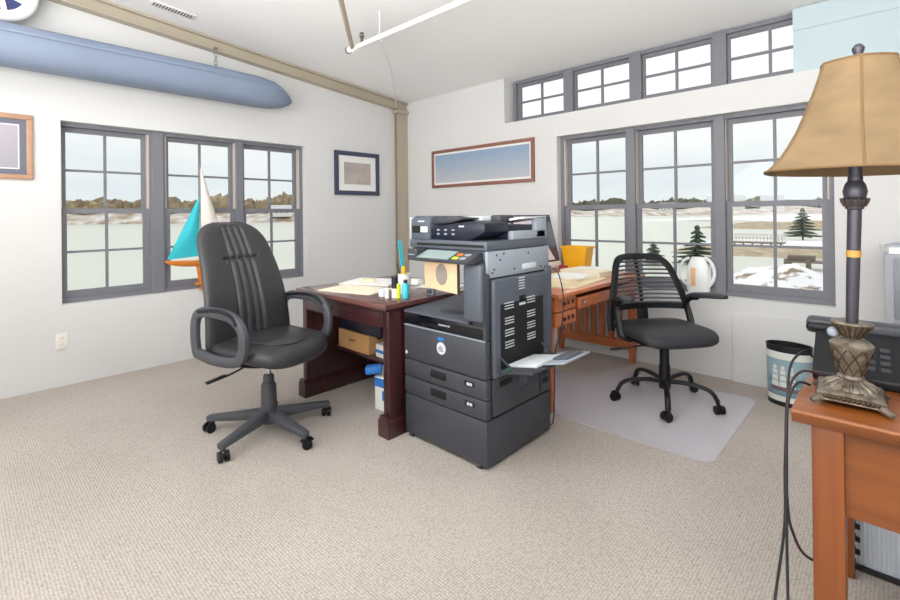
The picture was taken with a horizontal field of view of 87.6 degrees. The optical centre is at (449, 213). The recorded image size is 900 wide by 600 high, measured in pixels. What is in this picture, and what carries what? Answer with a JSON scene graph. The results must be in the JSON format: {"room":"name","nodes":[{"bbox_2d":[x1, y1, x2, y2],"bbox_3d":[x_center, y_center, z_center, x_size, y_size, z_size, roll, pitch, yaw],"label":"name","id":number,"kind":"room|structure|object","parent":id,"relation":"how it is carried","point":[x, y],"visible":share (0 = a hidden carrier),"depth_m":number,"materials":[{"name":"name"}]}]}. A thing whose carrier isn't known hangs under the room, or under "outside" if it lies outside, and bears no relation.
{"room":"office","nodes":[
{"label":"office","id":0,"kind":"room"},
{"bbox_2d":[165,163,217,289],"bbox_3d":[-2.230,0.115,4.193,0.084,1.130,0.570,-1,0,43],"label":"model sailboat","id":1,"kind":"object","parent":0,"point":[185,246],"visible":0.63,"depth_m":4.14,"materials":[{"name":"sail cloth"},{"name":"painted wood"}]},
{"bbox_2d":[0,0,395,398],"bbox_3d":[-2.956,-0.417,3.623,0.200,3.420,7.100,-1,0,43],"label":"wall","id":2,"kind":"structure","parent":0,"point":[346,237],"depth_m":3.84,"materials":[{"name":"white paint"}]},
{"bbox_2d":[0,112,32,179],"bbox_3d":[-3.184,-0.473,3.219,0.024,0.462,0.480,-1,0,43],"label":"framed picture","id":3,"kind":"object","parent":2,"relation":"attached to","point":[16,130],"visible":1,"depth_m":3.33,"materials":[{"name":"brown wood"}]},
{"bbox_2d":[0,124,17,167],"bbox_3d":[-3.183,-0.473,3.218,0.002,0.302,0.320,-1,0,43],"label":"print","id":4,"kind":"object","parent":3,"relation":"attached to","point":[8,132],"depth_m":3.30},
{"bbox_2d":[0,0,38,20],"bbox_3d":[-3.091,-1.506,3.212,0.190,0.405,0.405,-1,0,43],"label":"sign","id":5,"kind":"object","parent":2,"relation":"attached to","point":[10,10],"visible":1,"depth_m":3.22,"materials":[{"name":"white plastic"}]},
{"bbox_2d":[56,333,67,349],"bbox_3d":[-2.901,0.958,3.507,0.008,0.120,0.072,-1,0,43],"label":"wall outlet","id":6,"kind":"object","parent":2,"relation":"attached to","point":[61,339],"visible":1,"depth_m":3.51,"materials":[{"name":"white plastic"}]},
{"bbox_2d":[60,122,164,303],"bbox_3d":[-2.769,-0.007,3.839,0.125,1.386,0.726,-1,0,43],"label":"window","id":7,"kind":"structure","parent":2,"relation":"in","point":[68,296],"depth_m":3.96,"materials":[{"name":"grey paint"}]},
{"bbox_2d":[163,133,235,291],"bbox_3d":[-2.307,-0.011,4.339,0.110,1.386,0.668,-1,0,43],"label":"window","id":8,"kind":"structure","parent":2,"relation":"in","point":[182,284],"depth_m":4.23,"materials":[{"name":"grey paint"}]},
{"bbox_2d":[235,140,302,278],"bbox_3d":[-1.854,-0.015,4.807,0.125,1.386,0.701,-1,0,43],"label":"window","id":9,"kind":"structure","parent":2,"relation":"in","point":[297,188],"depth_m":4.88,"materials":[{"name":"grey paint"}]},
{"bbox_2d":[334,150,379,195],"bbox_3d":[-1.073,-0.461,5.449,0.024,0.500,0.620,-1,0,43],"label":"framed picture","id":10,"kind":"object","parent":2,"relation":"attached to","point":[355,173],"visible":1,"depth_m":5.43,"materials":[{"name":"blue"}]},
{"bbox_2d":[344,162,370,184],"bbox_3d":[-1.073,-0.461,5.448,0.003,0.250,0.370,-1,0,43],"label":"print","id":11,"kind":"object","parent":10,"relation":"attached to","point":[355,173],"depth_m":5.45},
{"bbox_2d":[0,344,899,599],"bbox_3d":[-0.620,1.321,1.337,6.400,0.120,7.070,-1,0,43],"label":"floor","id":12,"kind":"structure","parent":0,"point":[114,487],"depth_m":2.01,"materials":[{"name":"beige carpet"}]},
{"bbox_2d":[190,222,332,463],"bbox_3d":[-1.080,0.659,2.730,0.796,1.220,0.728,-1,0,28],"label":"office chair","id":13,"kind":"object","parent":12,"relation":"on","point":[245,310],"visible":1,"depth_m":2.70,"materials":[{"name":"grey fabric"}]},
{"bbox_2d":[374,373,383,411],"bbox_3d":[-0.284,1.154,3.077,0.264,0.215,0.324,-1,0,39],"label":"carton","id":14,"kind":"object","parent":12,"relation":"on","point":[378,379],"visible":0.22,"depth_m":3.01,"materials":[{"name":"white"}]},
{"bbox_2d":[365,363,383,374],"bbox_3d":[-0.352,1.006,3.053,0.315,0.069,0.315,-1,0,31],"label":"plastic bag","id":15,"kind":"object","parent":14,"relation":"on","point":[370,369],"visible":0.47,"depth_m":2.98,"materials":[{"name":"blue"}]},
{"bbox_2d":[374,377,383,400],"bbox_3d":[-0.284,1.134,3.077,0.264,0.155,0.324,-1,0,39],"label":"print","id":16,"kind":"object","parent":14,"relation":"attached to","point":[378,381],"depth_m":3.01,"materials":[{"name":"blue"}]},
{"bbox_2d":[296,275,463,440],"bbox_3d":[-0.408,0.887,3.253,0.987,0.752,0.890,-1,0,43],"label":"desk","id":17,"kind":"object","parent":12,"relation":"on","point":[338,366],"visible":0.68,"depth_m":2.90,"materials":[{"name":"brown wood"}]},
{"bbox_2d":[318,284,391,294],"bbox_3d":[-0.633,0.511,3.154,0.440,0.004,0.270,-1,0,29],"label":"paper","id":18,"kind":"object","parent":17,"relation":"on","point":[352,289],"visible":0.79,"depth_m":3.14,"materials":[{"name":"beige"}]},
{"bbox_2d":[335,344,382,363],"bbox_3d":[-0.344,0.961,3.321,0.838,0.020,0.555,-1,0,43],"label":"shelf","id":19,"kind":"object","parent":17,"relation":"attached to","point":[373,357],"depth_m":3.19,"materials":[{"name":"brown wood"}]},
{"bbox_2d":[339,328,382,354],"bbox_3d":[-0.571,0.889,3.373,0.362,0.128,0.302,-1,0,43],"label":"cardboard box","id":20,"kind":"object","parent":19,"relation":"on","point":[359,342],"visible":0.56,"depth_m":3.22,"materials":[{"name":"brown"}]},
{"bbox_2d":[339,318,382,338],"bbox_3d":[-0.529,0.771,3.326,0.500,0.102,0.300,-1,0,43],"label":"paper tray","id":21,"kind":"object","parent":20,"relation":"on","point":[369,330],"visible":0.12,"depth_m":3.20,"materials":[{"name":"black"}]},
{"bbox_2d":[339,278,390,285],"bbox_3d":[-0.572,0.510,3.509,0.400,0.006,0.320,-1,0,19],"label":"paper sheets","id":22,"kind":"object","parent":17,"relation":"on","point":[359,281],"visible":0.71,"depth_m":3.45,"materials":[{"name":"white"}]},
{"bbox_2d":[363,278,374,282],"bbox_3d":[-0.600,0.497,3.480,0.090,0.020,0.090,-1,0,43],"label":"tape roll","id":23,"kind":"object","parent":22,"relation":"on","point":[367,280],"visible":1,"depth_m":3.46,"materials":[{"name":"beige"}]},
{"bbox_2d":[375,342,382,357],"bbox_3d":[-0.329,0.907,3.157,0.292,0.085,0.184,-1,0,-44],"label":"paper ream","id":24,"kind":"object","parent":17,"relation":"on","point":[379,346],"visible":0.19,"depth_m":3.10,"materials":[{"name":"white paper"}]},
{"bbox_2d":[378,288,384,296],"bbox_3d":[-0.414,0.487,2.891,0.056,0.045,0.056,-1,0,43],"label":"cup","id":25,"kind":"object","parent":17,"relation":"on","point":[381,291],"visible":0.83,"depth_m":2.87,"materials":[{"name":"white"}]},
{"bbox_2d":[385,288,388,297],"bbox_3d":[-0.380,0.479,2.825,0.024,0.060,0.024,-1,0,43],"label":"glue stick","id":26,"kind":"object","parent":17,"relation":"on","point":[386,289],"visible":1,"depth_m":2.81,"materials":[{"name":"white plastic"}]},
{"bbox_2d":[391,276,397,297],"bbox_3d":[-0.335,0.447,2.844,0.040,0.125,0.040,-1,0,43],"label":"marker pen","id":27,"kind":"object","parent":17,"relation":"on","point":[394,279],"visible":0.88,"depth_m":2.83,"materials":[{"name":"white plastic"}]},
{"bbox_2d":[397,284,399,297],"bbox_3d":[-0.310,0.466,2.820,0.022,0.085,0.022,-1,0,43],"label":"highlighter","id":28,"kind":"object","parent":17,"relation":"on","point":[398,285],"visible":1,"depth_m":2.81,"materials":[{"name":"yellow"}]},
{"bbox_2d":[398,273,410,293],"bbox_3d":[-0.290,0.446,2.994,0.084,0.125,0.084,-1,0,43],"label":"pen cup","id":29,"kind":"object","parent":17,"relation":"on","point":[407,276],"visible":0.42,"depth_m":2.96,"materials":[{"name":"white ceramic"}]},
{"bbox_2d":[398,240,403,271],"bbox_3d":[-0.303,0.337,3.003,0.057,0.328,0.026,-1,0,13],"label":"ruler","id":30,"kind":"object","parent":29,"relation":"in","point":[399,242],"visible":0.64,"depth_m":3.00,"materials":[{"name":"teal"}]},
{"bbox_2d":[402,266,405,273],"bbox_3d":[-0.292,0.417,2.975,0.028,0.168,0.029,-1,0,43],"label":"marker","id":31,"kind":"object","parent":29,"relation":"in","point":[403,267],"visible":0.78,"depth_m":2.96,"materials":[{"name":"yellow"}]},
{"bbox_2d":[402,280,408,297],"bbox_3d":[-0.267,0.454,2.821,0.044,0.108,0.044,-1,0,43],"label":"bottle","id":32,"kind":"object","parent":17,"relation":"on","point":[405,287],"visible":1,"depth_m":2.80,"materials":[{"name":"teal"}]},
{"bbox_2d":[411,278,423,285],"bbox_3d":[-0.243,0.489,3.349,0.100,0.040,0.060,-1,0,43],"label":"packet","id":33,"kind":"object","parent":17,"relation":"on","point":[414,281],"visible":0.8,"depth_m":3.32,"materials":[{"name":"white paper"}]},
{"bbox_2d":[427,287,435,294],"bbox_3d":[-0.115,0.485,2.938,0.050,0.044,0.052,-1,0,43],"label":"pot","id":34,"kind":"object","parent":17,"relation":"on","point":[430,291],"visible":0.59,"depth_m":2.92,"materials":[{"name":"grey"}]},
{"bbox_2d":[417,284,463,287],"bbox_3d":[-0.056,0.505,3.269,0.300,0.003,0.220,-1,0,23],"label":"loose paper","id":35,"kind":"object","parent":17,"relation":"on","point":[461,285],"visible":0.29,"depth_m":3.24,"materials":[{"name":"white paper"}]},
{"bbox_2d":[392,109,408,274],"bbox_3d":[-0.609,-0.007,5.880,0.100,2.560,0.200,-1,0,43],"label":"column","id":36,"kind":"structure","parent":12,"relation":"on","point":[400,116],"depth_m":5.87,"materials":[{"name":"beige paint"}]},
{"bbox_2d":[404,215,589,468],"bbox_3d":[0.242,0.631,2.546,0.917,1.245,0.670,-1,0,43],"label":"copier","id":37,"kind":"object","parent":12,"relation":"on","point":[479,360],"visible":1,"depth_m":2.44,"materials":[{"name":"grey plastic"},{"name":"charcoal plastic"}]},
{"bbox_2d":[404,292,467,323],"bbox_3d":[0.112,0.529,2.721,0.488,0.055,0.575,-1,0,43],"label":"tray","id":38,"kind":"object","parent":37,"relation":"on","point":[449,310],"depth_m":2.62,"materials":[{"name":"grey"}]},
{"bbox_2d":[424,261,459,294],"bbox_3d":[-0.048,0.331,2.470,0.012,0.154,0.336,-1,0,-33],"label":"paper card","id":39,"kind":"object","parent":37,"relation":"hanging from","point":[445,277],"visible":0.98,"depth_m":2.44,"materials":[{"name":"beige"}]},
{"bbox_2d":[436,264,446,284],"bbox_3d":[-0.045,0.320,2.460,0.002,0.111,0.112,-1,0,-33],"label":"print","id":40,"kind":"object","parent":39,"relation":"attached to","point":[441,272],"depth_m":2.46},
{"bbox_2d":[431,216,507,240],"bbox_3d":[0.159,0.078,2.583,0.380,0.125,0.374,-1,0,43],"label":"document tray","id":41,"kind":"object","parent":37,"relation":"on","point":[443,228],"depth_m":2.46,"materials":[{"name":"black"}]},
{"bbox_2d":[493,224,531,239],"bbox_3d":[0.293,0.101,2.681,0.320,0.075,0.290,-1,0,43],"label":"tray","id":42,"kind":"object","parent":37,"relation":"on","point":[507,235],"depth_m":2.50,"materials":[{"name":"black"}]},
{"bbox_2d":[509,216,545,221],"bbox_3d":[0.401,0.035,2.667,0.197,0.035,0.220,-1,0,43],"label":"tray","id":43,"kind":"object","parent":37,"relation":"on","point":[511,218],"depth_m":2.61,"materials":[{"name":"white"}]},
{"bbox_2d":[499,342,589,375],"bbox_3d":[0.475,0.741,2.355,0.319,0.103,0.391,-1,0,43],"label":"tray","id":44,"kind":"object","parent":37,"relation":"on","point":[522,358],"depth_m":2.33,"materials":[{"name":"grey"}]},
{"bbox_2d":[550,268,563,424],"bbox_3d":[0.563,0.785,2.771,0.043,0.944,0.281,-1,0,-30],"label":"cable","id":45,"kind":"object","parent":37,"relation":"attached to","point":[552,268],"visible":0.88,"depth_m":2.68,"materials":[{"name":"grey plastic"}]},
{"bbox_2d":[462,267,644,413],"bbox_3d":[0.850,0.874,3.632,0.800,0.752,1.370,-1,0,43],"label":"desk","id":46,"kind":"object","parent":12,"relation":"on","point":[598,292],"visible":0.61,"depth_m":3.70,"materials":[{"name":"orange wood"}]},
{"bbox_2d":[510,215,560,266],"bbox_3d":[0.737,0.256,4.031,0.170,0.488,0.600,-1,0,43],"label":"monitor","id":47,"kind":"object","parent":46,"relation":"on","point":[554,260],"visible":0.24,"depth_m":4.16,"materials":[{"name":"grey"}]},
{"bbox_2d":[559,265,567,269],"bbox_3d":[0.991,0.475,4.102,0.073,0.045,0.030,-1,0,43],"label":"stapler","id":48,"kind":"object","parent":46,"relation":"on","point":[560,266],"visible":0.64,"depth_m":4.09,"materials":[{"name":"red"}]},
{"bbox_2d":[560,245,594,267],"bbox_3d":[1.141,0.394,4.194,0.256,0.204,0.166,-1,0,43],"label":"storage bin","id":49,"kind":"object","parent":46,"relation":"on","point":[573,255],"visible":0.9,"depth_m":4.14,"materials":[{"name":"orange plastic"}]},
{"bbox_2d":[551,277,606,289],"bbox_3d":[0.795,0.494,3.441,0.500,0.008,0.600,-1,0,38],"label":"folder","id":50,"kind":"object","parent":46,"relation":"on","point":[573,285],"visible":0.36,"depth_m":3.26,"materials":[{"name":"beige"}]},
{"bbox_2d":[551,272,596,282],"bbox_3d":[0.870,0.478,3.521,0.360,0.022,0.300,-1,0,-41],"label":"paper stack","id":51,"kind":"object","parent":50,"relation":"on","point":[565,280],"visible":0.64,"depth_m":3.38,"materials":[{"name":"beige"}]},
{"bbox_2d":[552,272,590,278],"bbox_3d":[0.913,0.464,3.508,0.220,0.003,0.300,-1,0,29],"label":"paper sheet","id":52,"kind":"object","parent":51,"relation":"on","point":[563,274],"visible":1,"depth_m":3.49,"materials":[{"name":"white"}]},
{"bbox_2d":[560,267,619,277],"bbox_3d":[1.135,0.474,3.808,0.300,0.042,0.360,-1,0,-41],"label":"paper stack","id":53,"kind":"object","parent":46,"relation":"on","point":[601,273],"visible":0.57,"depth_m":3.71,"materials":[{"name":"beige"}]},
{"bbox_2d":[578,266,607,268],"bbox_3d":[1.185,0.450,3.884,0.240,0.004,0.160,-1,0,18],"label":"envelope","id":54,"kind":"object","parent":53,"relation":"on","point":[579,267],"visible":1,"depth_m":3.88,"materials":[{"name":"white paper"}]},
{"bbox_2d":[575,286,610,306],"bbox_3d":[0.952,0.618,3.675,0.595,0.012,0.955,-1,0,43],"label":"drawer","id":55,"kind":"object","parent":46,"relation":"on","point":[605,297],"depth_m":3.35,"materials":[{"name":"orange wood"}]},
{"bbox_2d":[576,283,637,308],"bbox_3d":[1.196,0.593,3.465,0.049,0.075,0.985,-1,0,43],"label":"drawer","id":56,"kind":"object","parent":46,"relation":"on","point":[603,295],"depth_m":3.30,"materials":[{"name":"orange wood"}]},
{"bbox_2d":[555,369,755,461],"bbox_3d":[1.183,1.243,3.156,1.320,0.003,1.090,-1,0,43],"label":"chair mat","id":57,"kind":"object","parent":12,"relation":"on","point":[695,432],"visible":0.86,"depth_m":2.93,"materials":[{"name":"white plastic"}]},
{"bbox_2d":[607,253,727,422],"bbox_3d":[1.405,0.765,3.122,0.721,0.946,0.662,-1,0,-9],"label":"office chair","id":58,"kind":"object","parent":57,"relation":"on","point":[663,334],"visible":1,"depth_m":3.12,"materials":[{"name":"black plastic"}]},
{"bbox_2d":[766,340,812,407],"bbox_3d":[2.195,1.041,3.036,0.173,0.385,0.255,-1,0,-39],"label":"waste bin","id":59,"kind":"object","parent":12,"relation":"on","point":[779,353],"visible":0.76,"depth_m":3.00,"materials":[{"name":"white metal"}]},
{"bbox_2d":[773,350,812,599],"bbox_3d":[0.987,0.834,1.334,0.076,0.815,0.426,-1,0,43],"label":"power cord","id":60,"kind":"object","parent":12,"relation":"on","point":[803,351],"visible":0.71,"depth_m":1.24,"materials":[{"name":"black plastic"}]},
{"bbox_2d":[785,381,810,599],"bbox_3d":[0.917,0.855,1.238,0.049,0.786,0.201,-1,0,43],"label":"power cord","id":61,"kind":"object","parent":12,"relation":"on","point":[797,382],"visible":1,"depth_m":1.22,"materials":[{"name":"black plastic"}]},
{"bbox_2d":[791,369,899,599],"bbox_3d":[1.581,0.855,0.990,1.300,0.760,0.764,-1,0,43],"label":"side table","id":62,"kind":"object","parent":12,"relation":"on","point":[856,450],"visible":0.66,"depth_m":1.12,"materials":[{"name":"brown wood"}]},
{"bbox_2d":[784,370,825,560],"bbox_3d":[0.974,0.684,1.280,0.114,0.463,0.223,-1,0,31],"label":"power cord","id":63,"kind":"object","parent":62,"relation":"hanging from","point":[800,371],"visible":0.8,"depth_m":1.26,"materials":[{"name":"grey plastic"}]},
{"bbox_2d":[763,43,899,418],"bbox_3d":[1.028,0.025,1.187,0.395,0.908,0.402,-1,0,-10],"label":"table lamp","id":64,"kind":"object","parent":62,"relation":"on","point":[849,126],"visible":1,"depth_m":1.15,"materials":[{"name":"fabric"}]},
{"bbox_2d":[806,315,899,392],"bbox_3d":[1.205,0.406,1.386,0.250,0.149,0.220,-1,0,41],"label":"desk phone","id":65,"kind":"object","parent":62,"relation":"on","point":[883,371],"visible":0.52,"depth_m":1.36,"materials":[{"name":"black plastic"}]},
{"bbox_2d":[855,520,899,585],"bbox_3d":[1.748,0.984,1.545,0.620,0.500,0.340,-1,0,43],"label":"plastic crate","id":66,"kind":"object","parent":12,"relation":"on","point":[877,549],"visible":0.26,"depth_m":1.60,"materials":[{"name":"grey"}]},
{"bbox_2d":[884,252,899,323],"bbox_3d":[2.624,0.717,2.476,0.470,1.020,0.630,-1,0,43],"label":"filing cabinet","id":67,"kind":"object","parent":12,"relation":"on","point":[891,261],"visible":0.36,"depth_m":2.41,"materials":[{"name":"grey metal"}]},
{"bbox_2d":[879,243,899,253],"bbox_3d":[2.608,0.192,2.481,0.460,0.030,0.420,-1,0,37],"label":"paper stack","id":68,"kind":"object","parent":67,"relation":"on","point":[891,250],"visible":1,"depth_m":2.47,"materials":[{"name":"white"}]},
{"bbox_2d":[884,242,899,246],"bbox_3d":[2.566,0.171,2.465,0.300,0.012,0.360,-1,0,-35],"label":"magazine","id":69,"kind":"object","parent":68,"relation":"on","point":[897,244],"visible":1,"depth_m":2.52,"materials":[{"name":"grey paper"}]},
{"bbox_2d":[107,0,826,102],"bbox_3d":[-0.665,-1.794,1.335,6.700,0.825,7.340,-1,0,43],"label":"ceiling","id":70,"kind":"structure","parent":0,"point":[475,42],"depth_m":3.87,"materials":[{"name":"white paint"}]},
{"bbox_2d":[148,0,196,19],"bbox_3d":[-2.216,-1.628,3.753,0.100,0.036,0.319,-1,0,43],"label":"ceiling vent","id":71,"kind":"object","parent":70,"relation":"in","point":[160,5],"visible":1,"depth_m":3.74,"materials":[{"name":"white"}]},
{"bbox_2d":[48,0,407,110],"bbox_3d":[-2.935,-1.632,3.452,0.090,0.747,6.895,-1,0,43],"label":"beam","id":72,"kind":"structure","parent":70,"relation":"attached to","point":[105,9],"depth_m":4.30,"materials":[{"name":"beige paint"}]},
{"bbox_2d":[213,47,217,65],"bbox_3d":[-2.107,-1.376,4.216,0.037,0.231,0.034,-1,0,43],"label":"chain","id":73,"kind":"object","parent":72,"relation":"hanging from","point":[214,48],"visible":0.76,"depth_m":4.21,"materials":[{"name":"silver metal"}]},
{"bbox_3d":[-3.874,-1.478,2.350,0.037,0.470,0.034,-1,0,43],"label":"chain","id":74,"kind":"object","parent":72,"relation":"hanging from","visible":0},
{"bbox_2d":[0,21,291,108],"bbox_3d":[-2.943,-1.122,3.147,0.327,0.278,4.035,-1,0,43],"label":"air duct","id":75,"kind":"object","parent":74,"relation":"hanging from","point":[22,47],"visible":1,"depth_m":3.52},
{"bbox_2d":[338,0,472,53],"bbox_3d":[0.465,-1.454,1.631,5.012,0.232,1.547,-1,0,43],"label":"pipe","id":76,"kind":"object","parent":70,"relation":"hanging from","point":[352,48],"visible":1,"depth_m":3.37,"materials":[{"name":"white"}]},
{"bbox_2d":[381,40,396,106],"bbox_3d":[-0.583,-1.321,4.703,0.042,0.032,2.165,-1,0,-3],"label":"conduit","id":77,"kind":"object","parent":76,"relation":"attached to","point":[381,40],"visible":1,"depth_m":4.32,"materials":[{"name":"white"}]},
{"bbox_2d":[406,54,899,379],"bbox_3d":[1.780,-0.135,3.895,6.300,2.750,0.200,-1,0,43],"label":"wall","id":78,"kind":"structure","parent":0,"point":[483,113],"depth_m":4.00,"materials":[{"name":"white paint"}]},
{"bbox_2d":[431,137,534,187],"bbox_3d":[0.310,-0.527,5.126,1.440,0.440,0.024,-1,0,43],"label":"framed picture","id":79,"kind":"object","parent":78,"relation":"attached to","point":[511,161],"visible":1,"depth_m":5.05,"materials":[{"name":"brown"}]},
{"bbox_2d":[435,144,529,182],"bbox_3d":[0.310,-0.527,5.126,1.326,0.326,0.003,-1,0,43],"label":"print","id":80,"kind":"object","parent":79,"relation":"attached to","point":[501,162],"depth_m":5.06},
{"bbox_2d":[514,68,574,121],"bbox_3d":[0.963,-1.169,4.769,0.692,0.448,0.120,-1,0,43],"label":"window","id":81,"kind":"structure","parent":78,"relation":"in","point":[518,99],"depth_m":4.73,"materials":[{"name":"grey paint"}]},
{"bbox_2d":[560,127,636,280],"bbox_3d":[1.368,-0.052,4.309,0.720,1.373,0.125,-1,0,43],"label":"window","id":82,"kind":"structure","parent":78,"relation":"in","point":[567,205],"depth_m":4.30,"materials":[{"name":"grey paint"}]},
{"bbox_2d":[573,51,642,110],"bbox_3d":[1.432,-1.176,4.325,0.700,0.448,0.120,-1,0,43],"label":"window","id":83,"kind":"structure","parent":78,"relation":"in","point":[620,60],"depth_m":4.21,"materials":[{"name":"grey paint"}]},
{"bbox_2d":[635,116,714,292],"bbox_3d":[1.855,-0.059,3.859,0.682,1.373,0.110,-1,0,43],"label":"window","id":84,"kind":"structure","parent":78,"relation":"in","point":[705,122],"depth_m":3.87,"materials":[{"name":"grey paint"}]},
{"bbox_2d":[641,34,711,98],"bbox_3d":[1.889,-1.182,3.899,0.650,0.448,0.110,-1,0,43],"label":"window","id":85,"kind":"structure","parent":78,"relation":"in","point":[695,42],"depth_m":3.88,"materials":[{"name":"grey paint"}]},
{"bbox_2d":[678,256,716,292],"bbox_3d":[1.931,0.478,3.665,0.275,0.294,0.066,-1,0,43],"label":"jug","id":86,"kind":"object","parent":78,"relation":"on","point":[698,279],"visible":0.95,"depth_m":3.63,"materials":[{"name":"ceramic"}]},
{"bbox_2d":[711,14,792,86],"bbox_3d":[2.339,-1.188,3.467,0.698,0.448,0.120,-1,0,43],"label":"window","id":87,"kind":"structure","parent":78,"relation":"in","point":[768,25],"depth_m":3.57,"materials":[{"name":"grey paint"}]},
{"bbox_2d":[732,313,815,387],"bbox_3d":[2.373,0.982,3.189,0.790,0.500,0.022,-1,0,43],"label":"panel","id":88,"kind":"object","parent":78,"relation":"attached to","point":[750,333],"visible":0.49,"depth_m":3.35,"materials":[{"name":"white paint"}]},
{"bbox_2d":[713,103,835,305],"bbox_3d":[2.331,-0.066,3.397,0.720,1.373,0.125,-1,0,43],"label":"window","id":89,"kind":"structure","parent":78,"relation":"in","point":[827,296],"depth_m":3.45,"materials":[{"name":"grey paint"}]},
{"bbox_2d":[792,0,899,72],"bbox_3d":[3.075,-1.203,2.635,1.865,0.456,0.038,-1,0,43],"label":"panel","id":90,"kind":"object","parent":78,"relation":"attached to","point":[828,30],"visible":0.8,"depth_m":3.08,"materials":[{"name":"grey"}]},
{"bbox_2d":[783,208,821,239],"bbox_3d":[50.995,1.552,67.461,5.049,4.603,5.392,-1,0,43],"label":"spruce tree","id":91,"kind":"object","parent":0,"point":[803,219],"visible":1,"depth_m":67.15,"materials":[{"name":"green plant"}]},
{"label":"outside","id":92,"kind":"structure","parent":0,"visible":0},
{"bbox_2d":[700,220,821,229],"bbox_3d":[100.830,2.843,113.125,80.000,2.335,55.000,-1,0,43],"label":"bank","id":93,"kind":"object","parent":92,"point":[759,224],"visible":0.31,"depth_m":115.78,"materials":[{"name":"brown soil"}]},
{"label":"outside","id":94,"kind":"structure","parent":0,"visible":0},
{"bbox_2d":[67,214,822,289],"bbox_3d":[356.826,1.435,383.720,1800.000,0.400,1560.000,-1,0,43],"label":"river water","id":95,"kind":"structure","parent":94,"point":[85,270],"depth_m":70.10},
{"bbox_2d":[733,233,785,244],"bbox_3d":[35.080,3.350,54.879,6.730,1.900,2.000,-1,0,43],"label":"dock","id":96,"kind":"object","parent":95,"relation":"in","point":[735,234],"visible":0.48,"depth_m":53.78,"materials":[{"name":"white"}]},
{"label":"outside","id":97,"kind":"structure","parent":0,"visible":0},
{"bbox_2d":[67,213,293,224],"bbox_3d":[-245.495,1.840,379.964,289.859,13.044,294.912,-1,0,43],"label":"bank","id":98,"kind":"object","parent":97,"point":[113,218],"visible":0.25,"depth_m":361.53,"materials":[{"name":"snow"}]},
{"bbox_2d":[66,191,291,214],"bbox_3d":[-260.688,-6.582,409.917,294.603,24.441,306.142,-1,0,43],"label":"woods","id":99,"kind":"object","parent":98,"relation":"on","point":[219,202],"visible":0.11,"depth_m":388.24,"materials":[{"name":"plant"}]},
{"bbox_2d":[268,205,291,216],"bbox_3d":[-133.023,-1.987,368.040,16.960,9.280,10.080,-1,0,-7],"label":"house","id":100,"kind":"structure","parent":98,"relation":"on","point":[272,206],"depth_m":364.45,"materials":[{"name":"white"}]},
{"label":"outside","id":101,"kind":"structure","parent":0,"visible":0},
{"bbox_2d":[571,206,821,216],"bbox_3d":[277.675,-3.219,609.854,557.379,12.523,619.810,-1,0,43],"label":"shore","id":102,"kind":"structure","parent":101,"point":[787,209],"depth_m":576.59,"materials":[{"name":"snow"}]},
{"bbox_2d":[659,208,672,210],"bbox_3d":[276.520,-7.828,597.274,19.080,11.700,11.200,-1,0,23],"label":"house","id":103,"kind":"structure","parent":102,"relation":"on","point":[661,209],"depth_m":593.01,"materials":[{"name":"white"}]},
{"bbox_2d":[573,196,821,210],"bbox_3d":[284.107,-12.308,658.308,575.242,22.635,641.162,-1,0,43],"label":"woods","id":104,"kind":"object","parent":102,"relation":"on","point":[609,201],"visible":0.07,"depth_m":627.95,"materials":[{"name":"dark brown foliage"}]},
{"bbox_2d":[706,195,745,209],"bbox_3d":[225.838,-8.829,383.659,27.560,11.700,11.200,-1,0,31],"label":"house","id":105,"kind":"structure","parent":102,"relation":"on","point":[736,197],"depth_m":376.30,"materials":[{"name":"white"}]},
{"bbox_2d":[760,195,783,209],"bbox_3d":[242.946,-8.194,353.714,14.840,10.280,10.080,-1,0,38],"label":"house","id":106,"kind":"structure","parent":102,"relation":"on","point":[781,197],"depth_m":351.52,"materials":[{"name":"white"}]},
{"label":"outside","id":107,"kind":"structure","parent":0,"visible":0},
{"bbox_2d":[733,263,822,290],"bbox_3d":[15.754,3.625,18.100,21.000,2.884,22.000,-1,0,43],"label":"snowy ground","id":108,"kind":"structure","parent":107,"point":[796,276],"depth_m":19.61,"materials":[{"name":"snow"}]},
{"bbox_2d":[784,254,822,269],"bbox_3d":[26.105,3.695,33.740,3.260,1.500,1.770,-1,0,43],"label":"picnic table","id":109,"kind":"object","parent":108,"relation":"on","point":[791,258],"visible":0.51,"depth_m":33.88,"materials":[{"name":"wood"}]},
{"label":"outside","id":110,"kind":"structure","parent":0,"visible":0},
{"bbox_2d":[671,246,822,259],"bbox_3d":[35.512,3.992,45.526,50.000,0.956,19.000,-1,0,43],"label":"bank","id":111,"kind":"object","parent":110,"point":[737,251],"visible":0.26,"depth_m":45.66,"materials":[{"name":"beige soil"}]},
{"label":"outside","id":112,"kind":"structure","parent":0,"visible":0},
{"bbox_2d":[701,239,822,246],"bbox_3d":[53.122,3.683,48.137,48.000,0.989,13.000,-1,0,43],"label":"snow bank","id":113,"kind":"object","parent":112,"point":[788,243],"visible":0.26,"depth_m":56.14,"materials":[{"name":"snow"}]},
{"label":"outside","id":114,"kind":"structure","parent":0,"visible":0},
{"bbox_2d":[642,215,821,220],"bbox_3d":[180.887,1.796,223.222,155.000,2.375,95.000,-1,0,43],"label":"snowy ground","id":115,"kind":"structure","parent":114,"point":[779,217],"depth_m":237.04,"materials":[{"name":"snow"}]},
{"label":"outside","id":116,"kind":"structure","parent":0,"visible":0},
{"bbox_2d":[672,225,710,264],"bbox_3d":[20.416,2.696,38.445,3.729,3.452,3.290,-1,0,43],"label":"spruce tree","id":117,"kind":"object","parent":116,"point":[695,252],"visible":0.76,"depth_m":38.31,"materials":[{"name":"green plant"}]},
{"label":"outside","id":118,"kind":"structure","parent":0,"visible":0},
{"bbox_2d":[643,241,663,263],"bbox_3d":[17.189,3.408,39.540,1.963,2.108,2.347,-1,0,43],"label":"spruce tree","id":119,"kind":"object","parent":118,"point":[653,247],"visible":0.55,"depth_m":39.33,"materials":[{"name":"green plant"}]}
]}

